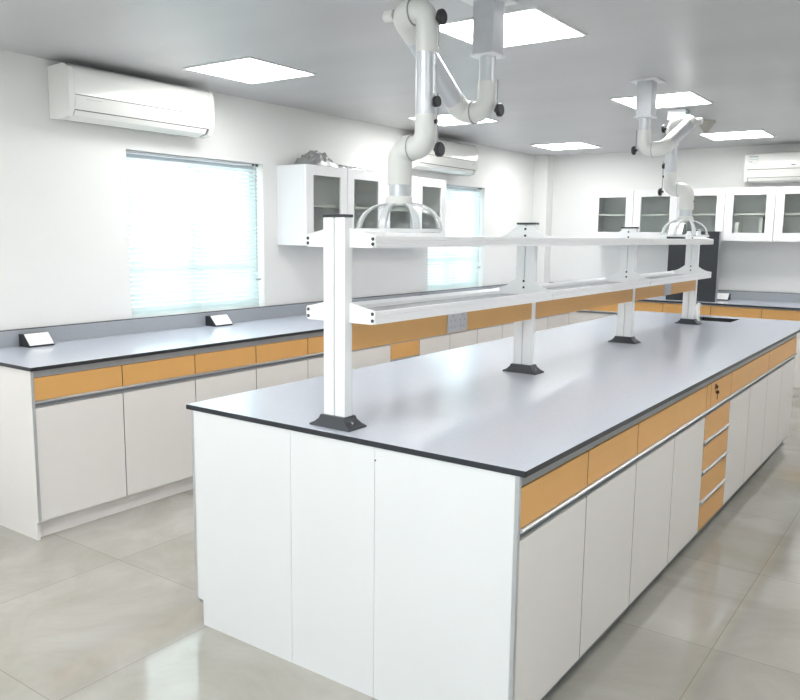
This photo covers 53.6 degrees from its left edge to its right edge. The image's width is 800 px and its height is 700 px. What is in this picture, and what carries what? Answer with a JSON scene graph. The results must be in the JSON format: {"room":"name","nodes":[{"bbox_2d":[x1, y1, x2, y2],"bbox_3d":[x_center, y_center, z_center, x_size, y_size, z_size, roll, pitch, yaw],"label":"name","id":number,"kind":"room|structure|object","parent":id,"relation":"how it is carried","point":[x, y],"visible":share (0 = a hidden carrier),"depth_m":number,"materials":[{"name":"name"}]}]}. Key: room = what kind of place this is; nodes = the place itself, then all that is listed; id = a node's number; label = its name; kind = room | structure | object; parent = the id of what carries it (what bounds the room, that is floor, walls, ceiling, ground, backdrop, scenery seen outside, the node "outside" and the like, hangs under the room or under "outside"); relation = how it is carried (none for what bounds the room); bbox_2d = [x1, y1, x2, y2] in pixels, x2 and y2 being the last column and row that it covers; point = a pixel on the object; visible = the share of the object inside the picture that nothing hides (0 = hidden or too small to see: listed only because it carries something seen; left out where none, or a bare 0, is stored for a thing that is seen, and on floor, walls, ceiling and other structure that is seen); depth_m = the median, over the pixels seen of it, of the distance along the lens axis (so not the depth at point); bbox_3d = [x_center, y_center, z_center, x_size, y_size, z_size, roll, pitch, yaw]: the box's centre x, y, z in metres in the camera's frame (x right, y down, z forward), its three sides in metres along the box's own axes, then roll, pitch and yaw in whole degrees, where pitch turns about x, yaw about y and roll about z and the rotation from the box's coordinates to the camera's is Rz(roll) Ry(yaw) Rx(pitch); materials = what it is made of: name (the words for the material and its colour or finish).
{"room":"science laboratory","nodes":[
{"label":"science laboratory","id":0,"kind":"room"},
{"bbox_2d":[0,50,533,347],"bbox_3d":[-1.479,-0.475,5.393,0.200,2.520,10.920,6,10,35],"label":"wall","id":1,"kind":"structure","parent":0,"point":[65,249],"depth_m":4.86,"materials":[{"name":"white paint"}]},
{"bbox_2d":[47,62,213,138],"bbox_3d":[-1.572,-1.471,4.747,0.203,0.295,1.020,6,10,35],"label":"air conditioner","id":2,"kind":"object","parent":1,"relation":"attached to","point":[79,94],"visible":1,"depth_m":4.59,"materials":[{"name":"white plastic"}]},
{"bbox_2d":[126,153,254,316],"bbox_3d":[-1.441,-0.779,5.441,0.050,1.050,1.160,6,10,35],"label":"window","id":3,"kind":"structure","parent":1,"relation":"in","point":[127,154],"depth_m":5.43,"materials":[{"name":"metal"}]},
{"bbox_2d":[126,150,260,317],"bbox_3d":[-1.373,-0.774,5.395,0.035,1.045,1.139,6,10,35],"label":"blind","id":4,"kind":"object","parent":3,"relation":"attached to","point":[233,268],"visible":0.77,"depth_m":5.34,"materials":[{"name":"metal"}]},
{"bbox_2d":[0,284,506,347],"bbox_3d":[-0.373,-0.398,6.784,0.018,0.094,6.676,6,10,35],"label":"backsplash","id":5,"kind":"structure","parent":1,"relation":"attached to","point":[58,333],"depth_m":5.13,"materials":[{"name":"grey"}]},
{"bbox_2d":[277,164,383,245],"bbox_3d":[-0.524,-1.118,6.218,0.291,0.584,0.951,6,10,35],"label":"upper cabinet","id":6,"kind":"object","parent":1,"relation":"attached to","point":[305,192],"visible":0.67,"depth_m":6.04,"materials":[{"name":"white laminate"}]},
{"bbox_2d":[290,150,380,172],"bbox_3d":[-0.512,-1.478,6.184,0.255,0.132,0.880,6,10,35],"label":"plastic film","id":7,"kind":"object","parent":6,"relation":"on","point":[312,157],"visible":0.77,"depth_m":5.93,"materials":[{"name":"plastic"}]},
{"bbox_2d":[314,204,375,209],"bbox_3d":[-0.540,-1.123,6.229,0.231,0.018,0.916,6,10,35],"label":"shelf","id":8,"kind":"object","parent":6,"relation":"attached to","point":[316,206],"depth_m":6.33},
{"bbox_2d":[384,173,445,235],"bbox_3d":[0.029,-1.223,6.987,0.291,0.584,0.951,6,10,35],"label":"upper cabinet","id":9,"kind":"object","parent":1,"relation":"attached to","point":[429,192],"visible":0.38,"depth_m":7.18,"materials":[{"name":"white laminate"}]},
{"bbox_2d":[390,209,439,213],"bbox_3d":[0.013,-1.228,6.998,0.231,0.018,0.916,6,10,35],"label":"shelf","id":10,"kind":"object","parent":9,"relation":"attached to","point":[393,211],"depth_m":7.12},
{"bbox_2d":[401,134,477,175],"bbox_3d":[0.392,-1.828,7.481,0.203,0.295,1.040,6,10,35],"label":"air conditioner","id":11,"kind":"object","parent":1,"relation":"attached to","point":[458,158],"visible":0.73,"depth_m":7.48,"materials":[{"name":"white plastic"}]},
{"bbox_2d":[434,186,476,289],"bbox_3d":[0.481,-1.147,8.114,0.050,1.055,1.075,6,10,35],"label":"window","id":12,"kind":"structure","parent":1,"relation":"in","point":[447,187],"depth_m":8.18,"materials":[{"name":"metal"}]},
{"bbox_2d":[427,184,481,290],"bbox_3d":[0.549,-1.141,8.068,0.035,1.050,1.054,6,10,35],"label":"blind","id":13,"kind":"object","parent":12,"relation":"attached to","point":[436,255],"visible":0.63,"depth_m":8.13,"materials":[{"name":"metal"}]},
{"bbox_2d":[532,155,553,283],"bbox_3d":[1.678,-1.078,9.456,0.175,2.420,0.165,6,10,35],"label":"column","id":14,"kind":"structure","parent":1,"relation":"attached to","point":[543,164],"depth_m":9.30,"materials":[{"name":"white paint"}]},
{"bbox_2d":[0,396,799,699],"bbox_3d":[0.878,0.989,3.898,5.620,0.100,10.520,6,10,35],"label":"floor","id":15,"kind":"structure","parent":0,"point":[108,607],"depth_m":3.05,"materials":[{"name":"beige tile"}]},
{"bbox_2d":[0,366,41,540],"bbox_3d":[-2.020,0.477,3.969,0.723,0.831,0.014,6,10,35],"label":"end panel","id":16,"kind":"object","parent":15,"relation":"on","point":[20,504],"visible":1,"depth_m":3.84,"materials":[{"name":"white laminate"}]},
{"bbox_2d":[33,349,195,536],"bbox_3d":[-1.726,0.425,4.355,0.711,0.831,0.960,6,10,35],"label":"base cabinet","id":17,"kind":"object","parent":15,"relation":"on","point":[115,436],"visible":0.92,"depth_m":4.10,"materials":[{"name":"white laminate"}]},
{"bbox_2d":[0,315,323,371],"bbox_3d":[-0.030,-0.317,6.638,0.722,0.018,6.820,6,10,35],"label":"countertop","id":18,"kind":"structure","parent":17,"relation":"on","point":[110,348],"depth_m":4.54,"materials":[{"name":"grey laminate"}]},
{"bbox_2d":[19,332,53,347],"bbox_3d":[-2.014,-0.059,4.395,0.104,0.070,0.148,6,10,35],"label":"socket","id":19,"kind":"object","parent":18,"relation":"on","point":[36,339],"visible":1,"depth_m":4.37,"materials":[{"name":"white plastic"}]},
{"bbox_2d":[205,314,232,326],"bbox_3d":[-1.246,-0.205,5.463,0.104,0.070,0.155,6,10,35],"label":"socket","id":20,"kind":"object","parent":18,"relation":"on","point":[222,319],"visible":1,"depth_m":5.43,"materials":[{"name":"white plastic"}]},
{"bbox_2d":[193,334,308,401],"bbox_3d":[-1.172,0.319,5.126,0.711,0.831,0.950,6,10,35],"label":"base cabinet","id":21,"kind":"object","parent":15,"relation":"on","point":[230,369],"visible":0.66,"depth_m":4.85,"materials":[{"name":"white laminate"}]},
{"bbox_2d":[306,331,390,378],"bbox_3d":[-0.625,0.215,5.887,0.711,0.831,0.937,6,10,35],"label":"base cabinet","id":22,"kind":"object","parent":15,"relation":"on","point":[371,356],"visible":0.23,"depth_m":5.42,"materials":[{"name":"white laminate"}]},
{"bbox_2d":[191,410,521,699],"bbox_3d":[-0.224,0.694,2.603,1.346,0.831,0.013,6,10,35],"label":"island end panel","id":23,"kind":"object","parent":15,"relation":"on","point":[377,573],"visible":1,"depth_m":2.53,"materials":[{"name":"white laminate"}]},
{"bbox_2d":[390,339,420,361],"bbox_3d":[-0.238,0.142,6.424,0.711,0.831,0.395,6,10,35],"label":"base cabinet","id":24,"kind":"object","parent":15,"relation":"on","point":[406,349],"visible":0.12,"depth_m":6.20,"materials":[{"name":"orange laminate"}]},
{"bbox_2d":[419,329,476,355],"bbox_3d":[0.143,0.069,6.955,0.711,0.831,0.920,6,10,35],"label":"base cabinet","id":25,"kind":"object","parent":15,"relation":"on","point":[428,345],"visible":0.22,"depth_m":6.70,"materials":[{"name":"white laminate"}]},
{"bbox_2d":[476,322,513,343],"bbox_3d":[0.691,-0.035,7.717,0.711,0.831,0.968,6,10,35],"label":"base cabinet","id":26,"kind":"object","parent":15,"relation":"on","point":[486,334],"visible":0.13,"depth_m":7.37,"materials":[{"name":"white laminate"}]},
{"bbox_2d":[535,313,568,331],"bbox_3d":[1.274,-0.146,8.529,0.711,0.831,1.044,6,10,35],"label":"base cabinet","id":27,"kind":"object","parent":15,"relation":"on","point":[548,322],"visible":0.18,"depth_m":8.37,"materials":[{"name":"white laminate"}]},
{"bbox_2d":[569,311,575,324],"bbox_3d":[1.891,-0.169,8.731,0.078,0.831,0.001,6,10,35],"label":"filler panel","id":28,"kind":"object","parent":15,"relation":"on","point":[572,315],"visible":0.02,"depth_m":8.70,"materials":[{"name":"white laminate"}]},
{"bbox_2d":[514,418,639,699],"bbox_3d":[0.338,0.672,2.796,0.677,0.831,0.956,6,10,35],"label":"base cabinet","id":29,"kind":"object","parent":15,"relation":"on","point":[577,511],"visible":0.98,"depth_m":2.53,"materials":[{"name":"white laminate"}]},
{"bbox_2d":[576,301,662,322],"bbox_3d":[2.488,-0.156,8.691,0.940,0.831,0.646,6,10,35],"label":"base cabinet","id":30,"kind":"object","parent":15,"relation":"on","point":[610,310],"visible":0.16,"depth_m":8.46,"materials":[{"name":"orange laminate"}]},
{"bbox_2d":[637,296,799,309],"bbox_3d":[3.635,-0.447,7.812,3.877,0.018,0.643,6,10,35],"label":"countertop","id":31,"kind":"structure","parent":30,"relation":"on","point":[741,303],"depth_m":7.84,"materials":[{"name":"grey laminate"}]},
{"bbox_2d":[666,231,721,301],"bbox_3d":[2.968,-0.848,8.027,0.496,0.700,0.055,6,10,35],"label":"appliance","id":32,"kind":"object","parent":31,"relation":"on","point":[709,255],"visible":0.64,"depth_m":7.94,"materials":[{"name":"black metal"}]},
{"bbox_2d":[717,293,730,300],"bbox_3d":[3.337,-0.555,8.224,0.155,0.070,0.104,6,10,35],"label":"socket","id":33,"kind":"object","parent":31,"relation":"on","point":[720,296],"visible":0.7,"depth_m":8.19,"materials":[{"name":"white plastic"}]},
{"bbox_2d":[616,382,707,621],"bbox_3d":[0.893,0.566,3.568,0.677,0.831,0.956,6,10,35],"label":"base cabinet","id":34,"kind":"object","parent":15,"relation":"on","point":[670,442],"visible":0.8,"depth_m":3.31,"materials":[{"name":"white laminate"}]},
{"bbox_2d":[687,368,732,544],"bbox_3d":[1.312,0.487,4.144,0.685,0.831,0.478,6,10,35],"label":"base cabinet","id":35,"kind":"object","parent":15,"relation":"on","point":[713,478],"visible":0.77,"depth_m":3.94,"materials":[{"name":"orange laminate"}]},
{"bbox_2d":[663,302,761,318],"bbox_3d":[3.254,-0.070,8.153,0.940,0.831,0.646,6,10,35],"label":"base cabinet","id":36,"kind":"object","parent":15,"relation":"on","point":[714,310],"visible":0.19,"depth_m":7.79,"materials":[{"name":"orange laminate"}]},
{"bbox_2d":[713,349,769,516],"bbox_3d":[1.725,0.408,4.725,0.677,0.831,0.956,6,10,35],"label":"base cabinet","id":37,"kind":"object","parent":15,"relation":"on","point":[749,378],"visible":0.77,"depth_m":4.48,"materials":[{"name":"white laminate"}]},
{"bbox_2d":[752,334,796,474],"bbox_3d":[2.279,0.303,5.497,0.677,0.831,0.956,6,10,35],"label":"base cabinet","id":38,"kind":"object","parent":15,"relation":"on","point":[781,357],"visible":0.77,"depth_m":5.26,"materials":[{"name":"white laminate"}]},
{"bbox_2d":[761,308,799,396],"bbox_3d":[4.019,0.015,7.614,0.940,0.831,0.646,6,10,35],"label":"base cabinet","id":39,"kind":"object","parent":15,"relation":"on","point":[767,313],"visible":0.23,"depth_m":7.46,"materials":[{"name":"white laminate"}]},
{"bbox_3d":[-0.223,0.609,3.191,0.677,0.831,0.956,6,10,35],"label":"base cabinet","id":40,"kind":"object","parent":15,"relation":"on","visible":0},
{"bbox_2d":[186,311,799,477],"bbox_3d":[1.203,0.002,4.527,1.391,0.018,4.930,6,10,35],"label":"countertop","id":41,"kind":"structure","parent":40,"relation":"on","point":[457,405],"depth_m":3.22,"materials":[{"name":"grey laminate"}]},
{"bbox_2d":[306,214,713,431],"bbox_3d":[0.976,-0.314,4.212,0.288,0.691,4.144,6,10,35],"label":"rack","id":42,"kind":"object","parent":41,"relation":"on","point":[349,326],"visible":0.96,"depth_m":3.16,"materials":[{"name":"white metal"}]},
{"bbox_2d":[695,303,701,320],"bbox_3d":[2.306,-0.296,6.122,0.046,0.138,0.094,6,10,35],"label":"tap","id":43,"kind":"object","parent":41,"relation":"on","point":[697,316],"visible":0.77,"depth_m":6.09,"materials":[{"name":"white plastic"}]},
{"bbox_2d":[700,317,738,321],"bbox_3d":[2.485,-0.114,6.254,0.293,0.254,0.308,6,10,35],"label":"sink","id":44,"kind":"object","parent":41,"relation":"in","point":[701,318],"visible":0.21,"depth_m":6.37,"materials":[{"name":"black plastic"}]},
{"bbox_2d":[0,0,799,155],"bbox_3d":[0.905,-1.515,3.536,6.020,0.120,10.920,6,10,35],"label":"ceiling","id":45,"kind":"structure","parent":0,"point":[742,56],"depth_m":4.21,"materials":[{"name":"white paint"}]},
{"bbox_2d":[182,56,316,83],"bbox_3d":[-0.871,-1.627,4.625,0.548,0.008,0.548,6,10,35],"label":"recessed light","id":46,"kind":"object","parent":45,"relation":"in","point":[250,70],"visible":1,"depth_m":4.60,"materials":[{"name":"white plastic"}]},
{"bbox_2d":[355,0,517,232],"bbox_3d":[0.117,-0.929,3.098,0.372,0.930,0.701,6,10,35],"label":"extraction arm","id":47,"kind":"object","parent":45,"relation":"hanging from","point":[417,22],"visible":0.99,"depth_m":2.96},
{"bbox_2d":[355,196,443,232],"bbox_3d":[-0.003,-0.517,3.018,0.342,0.135,0.342,6,10,35],"label":"hood","id":48,"kind":"object","parent":47,"relation":"attached to","point":[391,201],"depth_m":2.95,"materials":[{"name":"plastic"}]},
{"bbox_2d":[406,113,498,125],"bbox_3d":[0.434,-1.875,6.440,0.548,0.008,0.548,6,10,35],"label":"recessed light","id":49,"kind":"object","parent":45,"relation":"in","point":[446,119],"visible":0.54,"depth_m":6.49,"materials":[{"name":"white plastic"}]},
{"bbox_2d":[440,6,587,47],"bbox_3d":[0.499,-1.471,3.648,0.548,0.008,0.548,6,10,35],"label":"recessed light","id":50,"kind":"object","parent":45,"relation":"in","point":[530,25],"visible":0.59,"depth_m":3.61,"materials":[{"name":"white plastic"}]},
{"bbox_2d":[531,141,600,149],"bbox_3d":[1.728,-2.121,8.240,0.548,0.008,0.548,6,10,35],"label":"recessed light","id":51,"kind":"object","parent":45,"relation":"in","point":[566,145],"visible":1,"depth_m":8.20,"materials":[{"name":"white plastic"}]},
{"bbox_2d":[609,90,713,109],"bbox_3d":[1.811,-1.720,5.472,0.548,0.008,0.548,6,10,35],"label":"recessed light","id":52,"kind":"object","parent":45,"relation":"in","point":[682,98],"visible":0.81,"depth_m":5.43,"materials":[{"name":"white plastic"}]},
{"bbox_2d":[629,77,708,236],"bbox_3d":[1.745,-1.193,5.047,0.366,0.930,0.811,6,10,35],"label":"extraction arm","id":53,"kind":"object","parent":45,"relation":"hanging from","point":[678,127],"visible":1,"depth_m":4.99},
{"bbox_2d":[660,216,708,236],"bbox_3d":[1.901,-0.824,5.287,0.312,0.135,0.313,6,10,35],"label":"hood","id":54,"kind":"object","parent":53,"relation":"attached to","point":[690,219],"depth_m":5.20,"materials":[{"name":"plastic"}]},
{"bbox_2d":[667,108,689,120],"bbox_3d":[2.065,-1.740,5.869,0.135,0.074,0.100,6,10,35],"label":"junction box","id":55,"kind":"object","parent":45,"relation":"attached to","point":[672,113],"visible":0.64,"depth_m":5.83,"materials":[{"name":"white plastic"}]},
{"bbox_2d":[699,120,714,133],"bbox_3d":[2.479,-1.802,6.417,0.136,0.099,0.136,6,10,35],"label":"sensor","id":56,"kind":"object","parent":45,"relation":"attached to","point":[706,126],"visible":0.84,"depth_m":6.38,"materials":[{"name":"beige plastic"}]},
{"bbox_2d":[698,129,775,140],"bbox_3d":[3.075,-1.961,7.231,0.548,0.008,0.548,6,10,35],"label":"recessed light","id":57,"kind":"object","parent":45,"relation":"in","point":[761,133],"visible":1,"depth_m":7.20,"materials":[{"name":"white plastic"}]},
{"bbox_2d":[550,143,799,324],"bbox_3d":[4.001,-0.800,8.050,5.620,2.520,0.200,6,10,35],"label":"wall","id":58,"kind":"structure","parent":0,"point":[758,266],"depth_m":8.71,"materials":[{"name":"white paint"}]},
{"bbox_2d":[591,189,677,238],"bbox_3d":[2.595,-1.468,8.646,0.935,0.527,0.319,6,10,35],"label":"upper cabinet","id":59,"kind":"object","parent":58,"relation":"attached to","point":[646,210],"visible":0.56,"depth_m":8.69,"materials":[{"name":"white laminate"}]},
{"bbox_2d":[599,214,668,216],"bbox_3d":[2.607,-1.474,8.662,0.900,0.018,0.259,6,10,35],"label":"shelf","id":60,"kind":"object","parent":59,"relation":"attached to","point":[600,215],"depth_m":8.67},
{"bbox_2d":[549,282,799,302],"bbox_3d":[3.599,-0.565,8.233,4.440,0.094,0.020,6,10,35],"label":"backsplash","id":61,"kind":"structure","parent":58,"relation":"attached to","point":[735,295],"depth_m":8.13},
{"bbox_2d":[677,187,776,240],"bbox_3d":[3.358,-1.383,8.110,0.935,0.527,0.319,6,10,35],"label":"upper cabinet","id":62,"kind":"object","parent":58,"relation":"attached to","point":[717,209],"visible":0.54,"depth_m":8.03,"materials":[{"name":"white laminate"}]},
{"bbox_2d":[692,213,765,215],"bbox_3d":[3.369,-1.389,8.126,0.900,0.018,0.259,6,10,35],"label":"shelf","id":63,"kind":"object","parent":62,"relation":"attached to","point":[693,214],"depth_m":8.07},
{"bbox_2d":[734,222,741,232],"bbox_3d":[3.452,-1.217,8.090,0.035,0.170,0.160,6,10,35],"label":"box file","id":64,"kind":"object","parent":62,"relation":"in","point":[738,225],"visible":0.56,"depth_m":8.03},
{"bbox_2d":[758,217,764,232],"bbox_3d":[3.636,-1.224,7.957,0.035,0.224,0.160,6,10,35],"label":"box file","id":65,"kind":"object","parent":62,"relation":"in","point":[761,228],"visible":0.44,"depth_m":7.89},
{"bbox_2d":[743,151,799,183],"bbox_3d":[3.916,-1.786,7.724,1.020,0.295,0.204,6,10,35],"label":"air conditioner","id":66,"kind":"object","parent":58,"relation":"attached to","point":[776,167],"visible":1,"depth_m":7.80,"materials":[{"name":"white plastic"}]},
{"bbox_2d":[773,186,799,241],"bbox_3d":[4.120,-1.297,7.574,0.935,0.527,0.319,6,10,35],"label":"upper cabinet","id":67,"kind":"object","parent":58,"relation":"attached to","point":[787,208],"visible":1,"depth_m":7.71,"materials":[{"name":"white laminate"}]},
{"bbox_2d":[784,213,799,215],"bbox_3d":[4.132,-1.303,7.589,0.900,0.018,0.259,6,10,35],"label":"shelf","id":68,"kind":"object","parent":67,"relation":"attached to","point":[785,214],"depth_m":7.69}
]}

